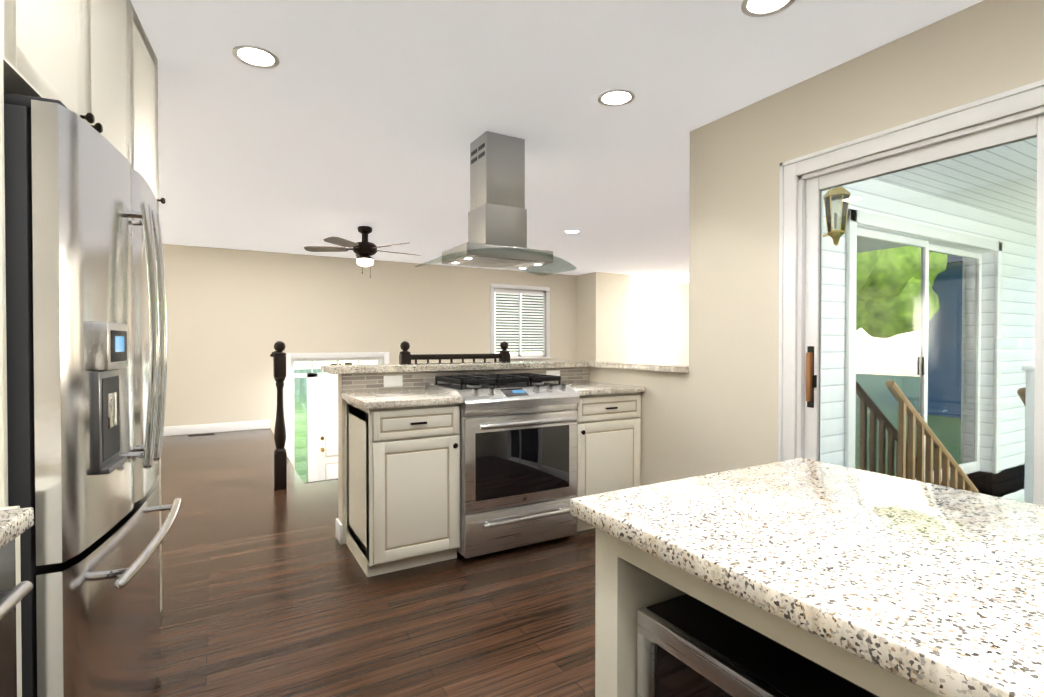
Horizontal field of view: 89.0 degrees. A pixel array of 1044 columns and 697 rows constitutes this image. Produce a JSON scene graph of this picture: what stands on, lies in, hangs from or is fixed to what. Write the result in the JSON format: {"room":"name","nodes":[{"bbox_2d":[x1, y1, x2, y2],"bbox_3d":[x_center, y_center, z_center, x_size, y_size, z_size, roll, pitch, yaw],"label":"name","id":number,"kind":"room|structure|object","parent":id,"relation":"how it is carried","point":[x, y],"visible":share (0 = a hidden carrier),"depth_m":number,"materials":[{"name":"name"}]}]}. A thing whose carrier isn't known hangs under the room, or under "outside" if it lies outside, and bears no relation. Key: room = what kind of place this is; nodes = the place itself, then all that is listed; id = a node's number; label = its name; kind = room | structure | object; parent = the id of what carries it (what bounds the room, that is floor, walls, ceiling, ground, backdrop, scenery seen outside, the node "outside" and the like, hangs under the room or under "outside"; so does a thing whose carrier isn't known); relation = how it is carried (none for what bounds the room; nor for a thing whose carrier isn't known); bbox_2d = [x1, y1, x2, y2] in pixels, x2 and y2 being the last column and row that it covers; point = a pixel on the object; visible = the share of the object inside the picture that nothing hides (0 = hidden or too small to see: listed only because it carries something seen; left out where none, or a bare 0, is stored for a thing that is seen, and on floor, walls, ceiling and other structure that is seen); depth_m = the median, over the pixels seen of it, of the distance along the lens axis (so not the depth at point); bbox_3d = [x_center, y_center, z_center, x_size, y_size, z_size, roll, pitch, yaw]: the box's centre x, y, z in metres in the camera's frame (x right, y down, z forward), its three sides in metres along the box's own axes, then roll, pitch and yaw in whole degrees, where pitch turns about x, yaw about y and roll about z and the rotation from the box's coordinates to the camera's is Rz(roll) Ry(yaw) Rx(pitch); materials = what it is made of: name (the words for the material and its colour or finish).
{"room":"kitchen","nodes":[
{"label":"kitchen","id":0,"kind":"room"},
{"bbox_2d":[0,0,135,179],"bbox_3d":[-1.517,-0.946,1.443,0.541,0.698,1.021,0,1,-24],"label":"upper cabinet","id":1,"kind":"object","parent":0,"relation":"attached to","point":[93,64],"depth_m":1.48,"materials":[{"name":"white wood"}]},
{"bbox_2d":[305,478,337,482],"bbox_3d":[-1.882,1.907,6.626,2.260,1.531,3.565,0,1,-30],"label":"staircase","id":2,"kind":"structure","parent":0,"point":[321,480],"depth_m":4.68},
{"bbox_2d":[163,244,688,447],"bbox_3d":[-1.101,0.530,9.030,12.140,3.830,0.140,0,1,-30],"label":"wall","id":3,"kind":"structure","parent":0,"point":[234,316],"depth_m":7.87,"materials":[{"name":"beige paint"}]},
{"bbox_2d":[163,420,269,435],"bbox_3d":[-4.939,1.081,6.751,3.148,0.120,0.015,0,1,-30],"label":"baseboard","id":4,"kind":"structure","parent":3,"relation":"attached to","point":[210,428],"depth_m":7.19,"materials":[{"name":"white wood"}]},
{"bbox_2d":[291,358,382,481],"bbox_3d":[-2.778,1.302,8.054,1.344,2.305,0.160,0,1,-30],"label":"door","id":5,"kind":"structure","parent":3,"relation":"in","point":[321,392],"depth_m":7.90,"materials":[{"name":"white wood"}]},
{"bbox_2d":[489,284,550,359],"bbox_3d":[-0.036,-0.471,9.574,1.260,1.320,0.115,0,1,-30],"label":"window","id":6,"kind":"structure","parent":3,"relation":"in","point":[517,321],"depth_m":9.59,"materials":[{"name":"white plastic"}]},
{"bbox_2d":[338,371,580,543],"bbox_3d":[-0.312,0.661,3.716,1.850,1.030,0.120,0,1,-30],"label":"wall","id":7,"kind":"structure","parent":0,"point":[341,462],"depth_m":3.22,"materials":[{"name":"beige paint"}]},
{"bbox_2d":[336,518,342,539],"bbox_3d":[-0.301,1.115,3.806,1.985,0.120,0.015,0,1,-30],"label":"baseboard","id":8,"kind":"structure","parent":7,"relation":"attached to","point":[339,527],"depth_m":3.24,"materials":[{"name":"white wood"}]},
{"bbox_2d":[384,375,402,386],"bbox_3d":[-0.811,0.206,3.344,0.120,0.070,0.005,0,1,-30],"label":"outlet","id":9,"kind":"object","parent":7,"relation":"attached to","point":[393,381],"visible":1,"depth_m":3.34,"materials":[{"name":"white plastic"}]},
{"bbox_2d":[321,360,589,373],"bbox_3d":[-0.307,0.124,3.806,2.095,0.038,0.359,0,1,-30],"label":"countertop","id":10,"kind":"structure","parent":7,"relation":"on","point":[367,368],"depth_m":3.57,"materials":[{"name":"stone"}]},
{"bbox_2d":[342,367,589,391],"bbox_3d":[-0.281,0.202,3.655,1.849,0.110,0.008,0,1,-30],"label":"backsplash","id":11,"kind":"structure","parent":7,"relation":"attached to","point":[354,382],"depth_m":3.44,"materials":[{"name":"beige tile"}]},
{"bbox_2d":[546,370,559,375],"bbox_3d":[0.231,0.199,3.940,0.120,0.070,0.005,0,1,-30],"label":"outlet","id":12,"kind":"object","parent":7,"relation":"attached to","point":[556,373],"visible":0.56,"depth_m":3.94,"materials":[{"name":"white plastic"}]},
{"bbox_2d":[131,0,982,283],"bbox_3d":[1.579,-1.404,4.182,12.280,0.150,11.180,0,1,-30],"label":"ceiling","id":13,"kind":"structure","parent":0,"point":[345,119],"depth_m":2.88,"materials":[{"name":"white paint"}]},
{"bbox_2d":[232,45,279,68],"bbox_3d":[-1.191,-1.304,2.379,0.194,0.008,0.194,0,1,-30],"label":"recessed light","id":14,"kind":"object","parent":13,"relation":"in","point":[255,56],"visible":1,"depth_m":2.37,"materials":[{"name":"white"}]},
{"bbox_2d":[304,226,420,277],"bbox_3d":[-1.734,-1.068,5.944,1.263,0.562,1.268,0,1,-30],"label":"ceiling fan","id":15,"kind":"object","parent":13,"relation":"hanging from","point":[364,250],"visible":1,"depth_m":5.84,"materials":[{"name":"black metal"}]},
{"bbox_2d":[415,131,576,275],"bbox_3d":[-0.159,-0.916,3.389,0.940,0.808,0.600,0,1,-30],"label":"range hood","id":16,"kind":"object","parent":13,"relation":"hanging from","point":[497,225],"visible":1,"depth_m":3.29,"materials":[{"name":"silver metal"}]},
{"bbox_2d":[564,230,579,233],"bbox_3d":[0.579,-1.347,6.133,0.194,0.008,0.194,0,1,-30],"label":"recessed light","id":17,"kind":"object","parent":13,"relation":"in","point":[572,231],"visible":1,"depth_m":6.12,"materials":[{"name":"white plastic"}]},
{"bbox_2d":[598,89,634,106],"bbox_3d":[0.493,-1.309,2.778,0.194,0.008,0.194,0,1,-30],"label":"recessed light","id":18,"kind":"object","parent":13,"relation":"in","point":[616,97],"visible":1,"depth_m":2.77,"materials":[{"name":"white"}]},
{"bbox_2d":[741,0,794,16],"bbox_3d":[0.923,-1.299,1.987,0.194,0.008,0.194,0,1,-30],"label":"recessed light","id":19,"kind":"object","parent":13,"relation":"in","point":[757,8],"visible":1,"depth_m":2.02,"materials":[{"name":"white"}]},
{"bbox_2d":[152,428,1024,696],"bbox_3d":[1.553,1.297,4.117,12.140,0.250,11.040,0,1,-30],"label":"floor","id":20,"kind":"structure","parent":0,"point":[268,590],"depth_m":2.47,"materials":[{"name":"brown wood"}]},
{"bbox_2d":[0,506,33,696],"bbox_3d":[-0.712,0.762,-0.205,0.669,0.920,2.639,0,1,-24],"label":"base cabinet","id":21,"kind":"object","parent":20,"relation":"on","point":[16,522],"depth_m":0.93,"materials":[{"name":"white"}]},
{"bbox_2d":[0,13,163,611],"bbox_3d":[-1.799,-0.054,2.094,0.541,2.498,0.460,0,1,-24],"label":"tall cabinet","id":22,"kind":"object","parent":20,"relation":"on","point":[147,146],"depth_m":2.11,"materials":[{"name":"white wood"}]},
{"bbox_2d":[4,92,181,696],"bbox_3d":[-1.411,0.326,1.488,0.703,1.752,0.910,0,1,-24],"label":"fridge","id":23,"kind":"object","parent":20,"relation":"on","point":[86,323],"visible":1,"depth_m":1.24,"materials":[{"name":"grey metal"}]},
{"bbox_2d":[188,433,214,435],"bbox_3d":[-4.221,1.135,6.999,0.300,0.008,0.100,0,1,-30],"label":"floor vent","id":24,"kind":"object","parent":20,"relation":"in","point":[202,434],"visible":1,"depth_m":6.99,"materials":[{"name":"black plastic"}]},
{"bbox_2d":[270,341,509,489],"bbox_3d":[-1.111,0.547,4.958,2.245,1.230,0.104,0,1,-30],"label":"stair railing","id":25,"kind":"object","parent":20,"relation":"on","point":[278,355],"visible":0.46,"depth_m":4.42,"materials":[{"name":"black wood"}]},
{"bbox_2d":[345,401,459,576],"bbox_3d":[-0.700,0.744,3.076,0.502,0.880,0.600,0,1,-30],"label":"base cabinet","id":26,"kind":"object","parent":20,"relation":"on","point":[402,479],"depth_m":2.82,"materials":[{"name":"white wood"}]},
{"bbox_2d":[341,389,462,408],"bbox_3d":[-0.705,0.282,3.051,0.531,0.035,0.621,0,1,-30],"label":"countertop","id":27,"kind":"structure","parent":26,"relation":"on","point":[405,398],"depth_m":2.88,"materials":[{"name":"beige stone"}]},
{"bbox_2d":[426,373,579,558],"bbox_3d":[-0.120,0.679,3.340,0.764,1.004,0.705,0,1,-30],"label":"range","id":28,"kind":"object","parent":20,"relation":"on","point":[518,459],"visible":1,"depth_m":3.09,"materials":[{"name":"silver metal"}]},
{"bbox_2d":[575,393,640,531],"bbox_3d":[0.427,0.736,3.720,0.557,0.880,0.600,0,1,-30],"label":"base cabinet","id":29,"kind":"object","parent":20,"relation":"on","point":[609,426],"depth_m":3.45,"materials":[{"name":"white wood"}]},
{"bbox_2d":[555,381,644,396],"bbox_3d":[0.433,0.274,3.702,0.559,0.035,0.621,0,1,-30],"label":"countertop","id":30,"kind":"structure","parent":29,"relation":"on","point":[583,388],"depth_m":3.52,"materials":[{"name":"beige stone"}]},
{"bbox_2d":[570,510,961,696],"bbox_3d":[1.023,0.776,0.104,0.691,0.885,2.460,0,1,-30],"label":"kitchen island","id":31,"kind":"object","parent":20,"relation":"on","point":[630,576],"depth_m":0.83,"materials":[{"name":"white wood"}]},
{"bbox_2d":[637,594,875,696],"bbox_3d":[0.582,0.690,0.743,0.520,0.430,0.756,0,1,-30],"label":"microwave","id":32,"kind":"object","parent":31,"relation":"in","point":[688,646],"visible":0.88,"depth_m":0.85,"materials":[{"name":"black metal"}]},
{"bbox_2d":[570,458,1043,696],"bbox_3d":[1.036,0.316,0.106,0.730,0.035,2.530,0,1,-30],"label":"island countertop","id":33,"kind":"structure","parent":31,"relation":"on","point":[944,584],"depth_m":0.75,"materials":[{"name":"beige stone"}]},
{"bbox_2d":[576,272,629,361],"bbox_3d":[1.544,-0.147,10.109,0.810,2.499,0.599,0,1,-30],"label":"wall","id":34,"kind":"structure","parent":0,"point":[603,316],"depth_m":9.85,"materials":[{"name":"beige paint"}]},
{"bbox_2d":[590,0,1043,485],"bbox_3d":[2.017,-0.050,1.639,0.140,2.500,6.025,0,1,-30],"label":"wall","id":35,"kind":"structure","parent":0,"point":[981,50],"depth_m":2.83,"materials":[{"name":"beige paint"}]},
{"bbox_2d":[588,360,688,372],"bbox_3d":[0.841,0.126,3.700,0.209,0.038,0.960,0,1,-30],"label":"countertop","id":36,"kind":"structure","parent":35,"relation":"on","point":[601,364],"depth_m":3.58,"materials":[{"name":"stone"}]},
{"bbox_2d":[778,79,1043,505],"bbox_3d":[1.868,0.135,1.876,0.166,2.125,1.990,0,1,-30],"label":"door frame","id":37,"kind":"structure","parent":35,"relation":"attached to","point":[801,249],"depth_m":2.30,"materials":[{"name":"white"}]},
{"bbox_2d":[821,179,1035,501],"bbox_3d":[4.209,0.637,4.966,6.960,4.250,0.210,0,1,-30],"label":"wall","id":38,"kind":"structure","parent":0,"point":[832,393],"depth_m":4.94,"materials":[{"name":"white"}]},
{"bbox_2d":[823,186,850,245],"bbox_3d":[2.003,-0.856,3.447,0.156,0.470,0.208,0,1,-30],"label":"lantern","id":39,"kind":"object","parent":38,"relation":"attached to","point":[845,192],"depth_m":3.40,"materials":[{"name":"gold metal"}]},
{"bbox_2d":[845,209,1002,481],"bbox_3d":[3.337,0.093,4.398,2.530,2.150,0.160,0,1,-30],"label":"sliding door","id":40,"kind":"structure","parent":38,"relation":"in","point":[951,318],"depth_m":4.31,"materials":[{"name":"white"}]},
{"label":"outside","id":41,"kind":"structure","parent":0,"visible":0},
{"bbox_2d":[874,138,1036,223],"bbox_3d":[4.598,-1.215,2.109,4.820,0.220,5.100,0,1,-30],"label":"ceiling","id":42,"kind":"structure","parent":41,"point":[991,158],"depth_m":3.92,"materials":[{"name":"white"}]},
{"bbox_3d":[-1.824,1.809,6.523,2.260,1.330,3.520,0,1,-30],"label":"wall","id":43,"kind":"structure","parent":0,"visible":0},
{"bbox_2d":[284,352,388,459],"bbox_3d":[-2.750,1.260,8.004,1.520,2.395,0.017,0,1,-30],"label":"trim","id":44,"kind":"structure","parent":43,"relation":"attached to","point":[287,394],"depth_m":7.66,"materials":[{"name":"white wood"}]},
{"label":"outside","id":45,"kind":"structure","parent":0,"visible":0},
{"bbox_2d":[294,369,324,482],"bbox_3d":[3.671,2.737,13.664,80.000,0.150,100.000,0,1,-30],"label":"lawn","id":46,"kind":"structure","parent":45,"point":[299,422],"depth_m":18.69,"materials":[{"name":"green plant"}]},
{"bbox_2d":[294,361,357,365],"bbox_3d":[-6.192,-1.306,14.956,6.139,7.905,5.496,0,1,-30],"label":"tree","id":47,"kind":"object","parent":46,"relation":"on","point":[315,363],"depth_m":14.51,"materials":[{"name":"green plant"}]},
{"bbox_3d":[3.232,2.019,1.363,1.670,1.570,5.098,0,1,-30],"label":"floor","id":48,"kind":"structure","parent":0,"visible":0},
{"bbox_2d":[885,380,979,492],"bbox_3d":[3.878,1.462,4.133,2.390,2.741,0.865,0,1,-30],"label":"railing","id":49,"kind":"object","parent":48,"relation":"on","point":[945,458],"depth_m":4.10,"materials":[{"name":"brown wood"}]},
{"bbox_2d":[1017,365,1034,503],"bbox_3d":[4.084,0.714,1.414,0.115,1.181,4.295,0,1,-30],"label":"railing","id":50,"kind":"object","parent":48,"relation":"on","point":[1029,413],"depth_m":3.16,"materials":[{"name":"white wood"}]}
]}

